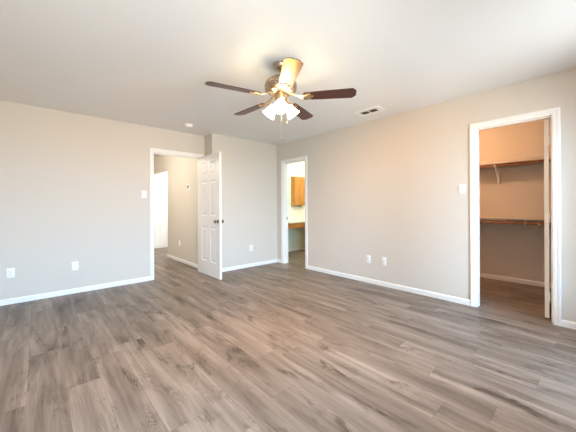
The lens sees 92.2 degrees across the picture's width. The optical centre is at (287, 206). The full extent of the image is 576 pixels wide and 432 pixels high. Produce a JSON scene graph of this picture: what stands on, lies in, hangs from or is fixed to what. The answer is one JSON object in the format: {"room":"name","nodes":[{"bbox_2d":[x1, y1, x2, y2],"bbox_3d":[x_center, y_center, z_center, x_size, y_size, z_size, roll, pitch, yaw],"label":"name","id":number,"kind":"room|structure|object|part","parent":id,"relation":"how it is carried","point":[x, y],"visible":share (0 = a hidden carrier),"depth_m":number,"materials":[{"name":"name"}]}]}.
{"room":"empty bedroom","nodes":[
{"label":"empty bedroom","id":0,"kind":"room"},
{"bbox_2d":[0,100,204,299],"bbox_3d":[-2.599,-0.050,4.107,2.846,2.440,0.120,0,0,-42],"label":"wall","id":1,"kind":"structure","parent":0,"point":[72,185],"depth_m":3.74,"materials":[{"name":"beige paint"}]},
{"bbox_2d":[6,268,14,277],"bbox_3d":[-3.345,0.800,3.340,0.072,0.116,0.010,0,0,-42],"label":"wall outlet","id":2,"kind":"object","parent":1,"relation":"attached to","point":[10,272],"visible":1,"depth_m":3.34,"materials":[{"name":"white plastic"}]},
{"bbox_2d":[0,276,149,305],"bbox_3d":[-2.849,1.139,3.786,1.796,0.066,0.013,0,0,-42],"label":"baseboard","id":3,"kind":"structure","parent":1,"relation":"attached to","point":[143,279],"depth_m":3.71,"materials":[{"name":"white paint"}]},
{"bbox_2d":[72,261,77,270],"bbox_3d":[-2.884,0.805,3.753,0.072,0.116,0.017,0,0,-42],"label":"jack plate","id":4,"kind":"object","parent":1,"relation":"attached to","point":[74,264],"visible":1,"depth_m":3.75,"materials":[{"name":"white plastic"}]},
{"bbox_2d":[142,191,146,197],"bbox_3d":[-2.248,-0.193,4.331,0.072,0.116,0.019,0,0,-42],"label":"light switch","id":5,"kind":"object","parent":1,"relation":"attached to","point":[144,193],"visible":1,"depth_m":4.34,"materials":[{"name":"white plastic"}]},
{"bbox_2d":[149,148,203,280],"bbox_3d":[-1.898,0.116,4.742,0.904,2.102,0.154,0,0,-42],"label":"door frame","id":6,"kind":"structure","parent":1,"relation":"attached to","point":[152,151],"depth_m":4.42,"materials":[{"name":"white paint"}]},
{"bbox_2d":[222,259,276,271],"bbox_3d":[-0.856,1.129,5.392,1.480,0.066,0.269,0,0,-42],"label":"baseboard","id":7,"kind":"structure","parent":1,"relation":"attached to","point":[274,260],"depth_m":5.30,"materials":[{"name":"white paint"}]},
{"bbox_2d":[154,155,167,248],"bbox_3d":[-2.883,-0.048,6.307,4.040,2.440,3.522,0,0,-42],"label":"wall","id":8,"kind":"structure","parent":0,"point":[160,162],"depth_m":6.92,"materials":[{"name":"beige paint"}]},
{"bbox_2d":[154,176,167,248],"bbox_3d":[-3.451,0.148,7.977,0.760,2.030,0.163,0,0,-42],"label":"door","id":9,"kind":"structure","parent":8,"relation":"in","point":[160,182],"depth_m":7.83,"materials":[{"name":"white wood"}]},
{"bbox_2d":[167,254,197,267],"bbox_3d":[-1.588,1.133,6.331,1.657,0.066,1.825,0,0,-42],"label":"baseboard","id":10,"kind":"structure","parent":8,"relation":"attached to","point":[168,255],"depth_m":5.75,"materials":[{"name":"white paint"}]},
{"bbox_2d":[288,247,304,251],"bbox_3d":[0.117,1.125,7.205,2.156,0.066,0.013,0,0,-42],"label":"baseboard","id":11,"kind":"structure","parent":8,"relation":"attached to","point":[300,248],"depth_m":7.29,"materials":[{"name":"white paint"}]},
{"bbox_2d":[167,133,276,267],"bbox_3d":[-1.517,-0.055,6.124,1.468,2.440,2.208,0,0,-42],"label":"wall","id":12,"kind":"structure","parent":0,"point":[248,168],"depth_m":5.43,"materials":[{"name":"beige paint"}]},
{"bbox_2d":[198,152,223,279],"bbox_3d":[-1.321,0.142,4.653,0.163,2.020,0.762,0,0,-43],"label":"door","id":13,"kind":"structure","parent":12,"relation":"in","point":[209,166],"depth_m":4.59,"materials":[{"name":"white wood"}]},
{"bbox_2d":[0,247,575,431],"bbox_3d":[-0.464,1.210,4.635,6.710,0.100,9.240,0,0,-42],"label":"floor","id":14,"kind":"structure","parent":0,"point":[272,347],"depth_m":2.13,"materials":[{"name":"laminate"}]},
{"bbox_2d":[288,207,304,228],"bbox_3d":[0.486,0.576,7.194,1.580,1.160,0.530,0,0,-42],"label":"countertop","id":15,"kind":"structure","parent":14,"relation":"on","point":[296,215],"depth_m":7.17,"materials":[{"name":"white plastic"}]},
{"bbox_3d":[0.488,0.453,7.199,1.530,0.124,0.485,0,0,-42],"label":"drawer rail","id":16,"kind":"part","parent":15,"relation":"part of","materials":[{"name":"brown wood"}]},
{"bbox_2d":[288,220,304,222],"bbox_3d":[0.485,0.373,7.194,1.580,0.035,0.530,0,0,-42],"label":"countertop","id":17,"kind":"structure","parent":15,"relation":"on","point":[292,221],"depth_m":6.69,"materials":[{"name":"white plastic"}]},
{"bbox_3d":[0.372,0.453,6.754,0.620,0.097,0.018,0,0,-42],"label":"drawer","id":18,"kind":"part","parent":15,"relation":"part of","materials":[{"name":"brown wood"}]},
{"bbox_2d":[0,0,575,157],"bbox_3d":[-0.476,-1.330,4.635,6.710,0.100,9.240,0,0,-42],"label":"ceiling","id":19,"kind":"structure","parent":0,"point":[149,63],"depth_m":2.32,"materials":[{"name":"white paint"}]},
{"bbox_2d":[184,123,192,127],"bbox_3d":[-1.546,-1.254,4.308,0.136,0.042,0.136,0,0,-42],"label":"smoke detector","id":20,"kind":"object","parent":19,"relation":"attached to","point":[186,125],"visible":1,"depth_m":4.27,"materials":[{"name":"white plastic"}]},
{"bbox_2d":[259,69,269,74],"bbox_3d":[-0.224,-1.275,2.623,0.108,0.012,0.108,0,0,-42],"label":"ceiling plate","id":21,"kind":"object","parent":19,"relation":"attached to","point":[261,71],"visible":1,"depth_m":2.61,"materials":[{"name":"white plastic"}]},
{"bbox_2d":[205,57,356,140],"bbox_3d":[-0.102,-0.934,2.521,1.278,0.695,1.238,0,0,-42],"label":"ceiling fan","id":22,"kind":"object","parent":19,"relation":"hanging from","point":[283,85],"visible":1,"depth_m":2.41,"materials":[{"name":"brown wood"}]},
{"bbox_3d":[-0.450,-0.980,2.295,0.457,0.006,0.136,0,11,-27],"label":"blade","id":23,"kind":"part","parent":22,"relation":"part of","materials":[{"name":"brown wood"}]},
{"bbox_3d":[-0.374,-0.980,2.799,0.457,0.006,0.136,0,11,45],"label":"blade","id":24,"kind":"part","parent":22,"relation":"part of","materials":[{"name":"brown wood"}]},
{"bbox_3d":[-0.227,-0.993,2.408,0.218,0.050,0.087,0,11,-27],"label":"blade arm","id":25,"kind":"part","parent":22,"relation":"part of","materials":[{"name":"gold metal"}]},
{"bbox_3d":[-0.198,-0.993,2.622,0.218,0.050,0.087,0,11,45],"label":"blade arm","id":26,"kind":"part","parent":22,"relation":"part of","materials":[{"name":"gold metal"}]},
{"bbox_3d":[-0.170,-0.869,2.549,0.121,0.135,0.134,0,0,-42],"label":"lamp shade","id":27,"kind":"part","parent":22,"relation":"part of","materials":[{"name":"white glass"}]},
{"bbox_3d":[-0.066,-0.869,2.371,0.127,0.135,0.129,0,0,-42],"label":"lamp shade","id":28,"kind":"part","parent":22,"relation":"part of","materials":[{"name":"white glass"}]},
{"bbox_3d":[-0.062,-0.890,2.399,0.049,0.070,0.067,0,0,23],"label":"bulb","id":29,"kind":"part","parent":22,"relation":"part of","materials":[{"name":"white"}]},
{"bbox_3d":[-0.032,-0.994,2.314,0.087,0.050,0.218,11,-2,-9],"label":"blade arm","id":30,"kind":"part","parent":22,"relation":"part of","materials":[{"name":"gold metal"}]},
{"bbox_3d":[0.006,-0.982,2.067,0.136,0.006,0.457,11,-2,-9],"label":"blade","id":31,"kind":"part","parent":22,"relation":"part of","materials":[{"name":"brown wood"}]},
{"bbox_3d":[0.039,-0.870,2.549,0.134,0.135,0.123,0,0,-42],"label":"lamp shade","id":32,"kind":"part","parent":22,"relation":"part of","materials":[{"name":"white glass"}]},
{"bbox_3d":[0.117,-0.995,2.470,0.218,0.050,0.087,0,-11,9],"label":"blade arm","id":33,"kind":"part","parent":22,"relation":"part of","materials":[{"name":"gold metal"}]},
{"bbox_3d":[0.129,-0.983,2.883,0.136,0.006,0.457,-12,-5,26],"label":"blade","id":34,"kind":"part","parent":22,"relation":"part of","materials":[{"name":"brown wood"}]},
{"bbox_3d":[0.364,-0.984,2.431,0.457,0.006,0.136,0,-11,9],"label":"blade","id":35,"kind":"part","parent":22,"relation":"part of","materials":[{"name":"brown wood"}]},
{"bbox_2d":[353,106,385,116],"bbox_3d":[1.096,-1.282,3.735,0.210,0.010,0.370,0,0,-42],"label":"ceiling vent","id":36,"kind":"object","parent":19,"relation":"in","point":[376,109],"visible":1,"depth_m":3.72,"materials":[{"name":"white plastic"}]},
{"bbox_2d":[288,118,550,282],"bbox_3d":[2.082,-0.072,5.120,2.276,2.440,5.990,0,0,-42],"label":"wall","id":37,"kind":"structure","parent":0,"point":[506,250],"depth_m":4.20,"materials":[{"name":"beige paint"}]},
{"bbox_2d":[288,207,304,220],"bbox_3d":[0.313,0.176,7.383,1.580,0.360,0.020,0,0,-42],"label":"backsplash","id":38,"kind":"structure","parent":37,"relation":"attached to","point":[294,213],"depth_m":7.29,"materials":[{"name":"white paint"}]},
{"bbox_2d":[291,176,304,205],"bbox_3d":[0.288,-0.403,7.266,0.420,0.750,0.162,0,0,-42],"label":"upper cabinet","id":39,"kind":"object","parent":37,"relation":"attached to","point":[297,183],"visible":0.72,"depth_m":7.17,"materials":[{"name":"brown wood"}]},
{"bbox_2d":[494,164,499,183],"bbox_3d":[3.177,-0.496,4.211,0.302,0.294,0.024,0,0,-42],"label":"shelf bracket","id":40,"kind":"object","parent":37,"relation":"attached to","point":[498,173],"visible":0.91,"depth_m":4.27,"materials":[{"name":"white plastic"}]},
{"bbox_2d":[479,159,550,167],"bbox_3d":[3.155,-0.612,4.043,0.033,0.033,2.704,0,0,-42],"label":"closet rod","id":41,"kind":"object","parent":40,"relation":"on","point":[537,161],"visible":0.33,"depth_m":3.94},
{"bbox_2d":[479,155,550,170],"bbox_3d":[3.244,-0.633,4.125,0.318,0.096,2.710,0,0,-42],"label":"closet shelf","id":42,"kind":"object","parent":37,"relation":"attached to","point":[536,158],"visible":0.2,"depth_m":4.04,"materials":[{"name":"white wood"}]},
{"bbox_2d":[480,273,550,287],"bbox_3d":[3.365,1.109,4.227,0.013,0.066,2.710,0,0,-42],"label":"baseboard","id":43,"kind":"structure","parent":37,"relation":"attached to","point":[496,277],"depth_m":4.17,"materials":[{"name":"white paint"}]},
{"bbox_2d":[480,217,550,222],"bbox_3d":[3.248,0.202,4.125,0.318,0.081,2.710,0,0,-42],"label":"closet shelf","id":44,"kind":"object","parent":37,"relation":"attached to","point":[508,219],"visible":0.23,"depth_m":4.08,"materials":[{"name":"white wood"}]},
{"bbox_3d":[3.405,0.262,3.949,0.322,0.159,0.024,0,0,-42],"label":"shelf bracket","id":45,"kind":"object","parent":37,"relation":"attached to","visible":0},
{"bbox_2d":[480,221,550,224],"bbox_3d":[3.144,0.231,4.030,0.033,0.033,2.704,0,0,-42],"label":"closet rod","id":46,"kind":"object","parent":45,"relation":"on","point":[499,222],"visible":0.33,"depth_m":3.95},
{"bbox_2d":[277,68,575,321],"bbox_3d":[0.859,-0.066,4.686,0.120,2.440,7.530,0,0,-42],"label":"wall","id":47,"kind":"structure","parent":0,"point":[387,187],"depth_m":3.68,"materials":[{"name":"beige paint"}]},
{"bbox_2d":[281,156,307,268],"bbox_3d":[0.153,0.106,5.452,0.137,2.102,0.730,0,0,-42],"label":"door frame","id":48,"kind":"structure","parent":47,"relation":"attached to","point":[284,163],"depth_m":5.65,"materials":[{"name":"white paint"}]},
{"bbox_2d":[366,255,370,262],"bbox_3d":[1.218,0.794,4.198,0.010,0.116,0.072,0,0,-42],"label":"wall outlet","id":49,"kind":"object","parent":47,"relation":"attached to","point":[368,257],"visible":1,"depth_m":4.20,"materials":[{"name":"white plastic"}]},
{"bbox_2d":[382,257,385,265],"bbox_3d":[1.385,0.791,4.007,0.017,0.116,0.072,0,0,-42],"label":"jack plate","id":50,"kind":"object","parent":47,"relation":"attached to","point":[383,258],"visible":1,"depth_m":4.00,"materials":[{"name":"white plastic"}]},
{"bbox_2d":[277,259,575,329],"bbox_3d":[1.521,1.118,3.863,0.013,0.066,5.189,0,0,-42],"label":"baseboard","id":51,"kind":"structure","parent":47,"relation":"attached to","point":[564,323],"depth_m":3.75,"materials":[{"name":"white paint"}]},
{"bbox_2d":[458,184,464,193],"bbox_3d":[2.050,-0.209,3.268,0.019,0.116,0.072,0,0,-42],"label":"light switch","id":52,"kind":"object","parent":47,"relation":"attached to","point":[461,187],"visible":1,"depth_m":3.27,"materials":[{"name":"white plastic"}]},
{"bbox_2d":[470,107,561,325],"bbox_3d":[2.405,0.096,2.969,0.137,2.102,0.750,0,0,-42],"label":"door frame","id":53,"kind":"structure","parent":47,"relation":"attached to","point":[554,114],"depth_m":2.79,"materials":[{"name":"white paint"}]},
{"bbox_2d":[538,119,550,317],"bbox_3d":[2.843,0.122,3.041,0.163,2.020,0.614,0,0,44],"label":"door","id":54,"kind":"structure","parent":47,"relation":"in","point":[547,226],"depth_m":2.83,"materials":[{"name":"white wood"}]}
]}

